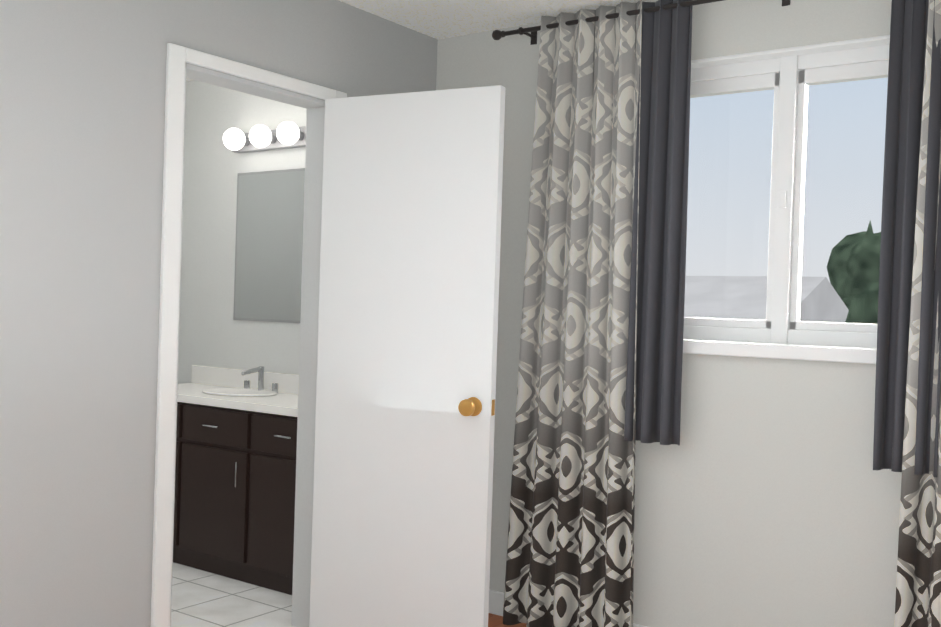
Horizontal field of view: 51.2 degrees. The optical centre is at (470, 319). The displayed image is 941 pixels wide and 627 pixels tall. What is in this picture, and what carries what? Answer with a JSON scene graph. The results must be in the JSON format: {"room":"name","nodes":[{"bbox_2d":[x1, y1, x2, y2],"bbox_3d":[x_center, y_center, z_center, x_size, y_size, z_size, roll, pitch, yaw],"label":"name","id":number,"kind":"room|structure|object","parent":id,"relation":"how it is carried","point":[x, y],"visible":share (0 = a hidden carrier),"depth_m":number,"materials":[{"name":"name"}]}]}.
{"room":"bedroom","nodes":[
{"label":"bedroom","id":0,"kind":"room"},
{"bbox_2d":[0,0,437,626],"bbox_3d":[-1.519,-0.029,2.554,0.120,2.440,4.415,2,1,36],"label":"wall","id":1,"kind":"structure","parent":0,"point":[82,106],"depth_m":2.98,"materials":[{"name":"grey paint"}]},
{"bbox_2d":[151,43,346,626],"bbox_3d":[-0.817,0.146,3.541,0.152,2.110,0.830,2,1,36],"label":"door frame","id":2,"kind":"structure","parent":1,"relation":"attached to","point":[179,70],"depth_m":3.32,"materials":[{"name":"white wood"}]},
{"bbox_2d":[309,85,504,626],"bbox_3d":[-0.250,0.196,3.564,0.741,2.030,0.183,2,1,26],"label":"door","id":3,"kind":"structure","parent":1,"relation":"in","point":[407,339],"depth_m":3.53,"materials":[{"name":"white wood"}]},
{"bbox_2d":[171,562,526,626],"bbox_3d":[-0.859,1.266,2.190,5.202,0.102,4.615,2,1,36],"label":"floor","id":4,"kind":"structure","parent":0,"point":[201,598],"depth_m":4.10,"materials":[{"name":"tile"}]},
{"bbox_2d":[173,401,180,562],"bbox_3d":[-1.416,0.771,4.898,0.467,0.791,0.453,2,1,36],"label":"base cabinet","id":5,"kind":"object","parent":4,"relation":"on","point":[178,433],"depth_m":4.59,"materials":[{"name":"black wood"}]},
{"bbox_2d":[177,405,248,581],"bbox_3d":[-1.037,0.786,4.626,0.466,0.791,0.453,2,1,36],"label":"base cabinet","id":6,"kind":"object","parent":4,"relation":"on","point":[235,473],"depth_m":4.45,"materials":[{"name":"black wood"}]},
{"bbox_2d":[177,381,297,416],"bbox_3d":[-1.031,0.374,4.619,1.410,0.034,0.465,2,1,36],"label":"countertop","id":7,"kind":"structure","parent":6,"relation":"on","point":[219,396],"depth_m":4.50,"materials":[{"name":"white stone"}]},
{"bbox_2d":[245,413,297,594],"bbox_3d":[-0.658,0.802,4.354,0.467,0.791,0.453,2,1,36],"label":"base cabinet","id":8,"kind":"object","parent":4,"relation":"on","point":[270,503],"depth_m":4.23,"materials":[{"name":"black wood"}]},
{"bbox_2d":[186,0,657,80],"bbox_3d":[-0.777,-1.281,2.158,5.202,0.120,4.615,2,1,36],"label":"ceiling","id":9,"kind":"structure","parent":0,"point":[439,19],"depth_m":3.88,"materials":[{"name":"white paint"}]},
{"bbox_2d":[178,0,901,626],"bbox_3d":[0.467,0.017,3.965,5.202,2.440,0.206,2,1,36],"label":"wall","id":10,"kind":"structure","parent":0,"point":[768,494],"depth_m":3.55,"materials":[{"name":"grey paint"}]},
{"bbox_2d":[192,365,298,392],"bbox_3d":[-0.899,0.311,4.799,1.410,0.096,0.020,2,1,36],"label":"backsplash","id":11,"kind":"structure","parent":10,"relation":"attached to","point":[201,375],"depth_m":4.93,"materials":[{"name":"white stone"}]},
{"bbox_2d":[223,121,305,152],"bbox_3d":[-0.999,-0.891,4.790,0.600,0.110,0.178,2,1,36],"label":"sconce","id":12,"kind":"object","parent":10,"relation":"attached to","point":[286,135],"visible":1,"depth_m":4.74,"materials":[{"name":"white glass"}]},
{"bbox_2d":[233,168,304,322],"bbox_3d":[-0.971,-0.365,4.867,0.570,0.750,0.012,2,1,36],"label":"vanity mirror","id":13,"kind":"object","parent":10,"relation":"attached to","point":[269,245],"visible":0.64,"depth_m":4.88,"materials":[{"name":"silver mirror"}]},
{"bbox_2d":[488,590,646,626],"bbox_3d":[1.079,1.217,3.385,3.212,0.095,0.014,2,1,36],"label":"baseboard","id":14,"kind":"structure","parent":10,"relation":"attached to","point":[496,602],"depth_m":4.07,"materials":[{"name":"white wood"}]},
{"bbox_2d":[492,0,789,44],"bbox_3d":[1.073,-1.120,3.348,2.364,0.060,0.120,2,1,36],"label":"curtain rod","id":15,"kind":"object","parent":10,"relation":"attached to","point":[497,34],"visible":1,"depth_m":3.74,"materials":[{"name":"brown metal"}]},
{"bbox_2d":[503,0,641,626],"bbox_3d":[0.415,0.016,3.759,0.560,2.403,0.094,2,1,36],"label":"curtain","id":16,"kind":"object","parent":15,"relation":"hanging from","point":[570,555],"visible":0.98,"depth_m":3.76,"materials":[{"name":"grey fabric"}]},
{"bbox_2d":[624,0,691,445],"bbox_3d":[0.687,-0.358,3.574,0.216,1.613,0.071,2,1,36],"label":"curtain","id":17,"kind":"object","parent":15,"relation":"hanging from","point":[661,171],"visible":0.96,"depth_m":3.56,"materials":[{"name":"grey fabric"}]},
{"bbox_2d":[873,0,940,476],"bbox_3d":[1.393,-0.329,3.065,0.194,1.613,0.081,2,1,36],"label":"curtain","id":18,"kind":"object","parent":15,"relation":"hanging from","point":[907,44],"visible":0.88,"depth_m":3.07,"materials":[{"name":"grey fabric"}]},
{"bbox_2d":[894,0,940,626],"bbox_3d":[1.591,0.057,2.913,0.549,2.388,0.096,2,1,36],"label":"curtain","id":19,"kind":"object","parent":15,"relation":"hanging from","point":[918,593],"visible":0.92,"depth_m":3.04,"materials":[{"name":"grey fabric"}]},
{"bbox_2d":[683,35,889,363],"bbox_3d":[1.099,-0.405,3.458,1.220,1.076,0.160,2,1,36],"label":"window unit","id":20,"kind":"structure","parent":10,"relation":"in","point":[788,76],"depth_m":3.46,"materials":[{"name":"white plastic"}]},
{"label":"outside","id":21,"kind":"structure","parent":0,"visible":0},
{"bbox_3d":[25.008,4.478,39.642,120.000,0.200,85.455,2,1,36],"label":"ground","id":22,"kind":"structure","parent":21,"visible":0},
{"bbox_2d":[684,276,848,322],"bbox_3d":[1.757,1.306,25.870,14.700,5.000,7.800,2,1,36],"label":"house","id":23,"kind":"structure","parent":22,"relation":"on","point":[816,285],"depth_m":21.38,"materials":[{"name":"grey"}]},
{"bbox_2d":[827,231,880,300],"bbox_3d":[14.666,0.475,33.471,4.907,7.396,6.772,2,1,36],"label":"tree","id":24,"kind":"object","parent":22,"relation":"on","point":[839,283],"depth_m":32.76,"materials":[{"name":"green plant"}]},
{"bbox_2d":[845,283,878,323],"bbox_3d":[9.416,1.286,18.555,4.603,5.812,4.382,2,1,36],"label":"tree","id":25,"kind":"object","parent":22,"relation":"on","point":[865,296],"depth_m":19.08,"materials":[{"name":"green plant"}]},
{"bbox_2d":[844,221,879,309],"bbox_3d":[10.975,0.677,27.262,3.400,6.911,3.315,2,1,36],"label":"tree","id":26,"kind":"object","parent":22,"relation":"on","point":[867,249],"depth_m":27.02,"materials":[{"name":"green plant"}]}
]}

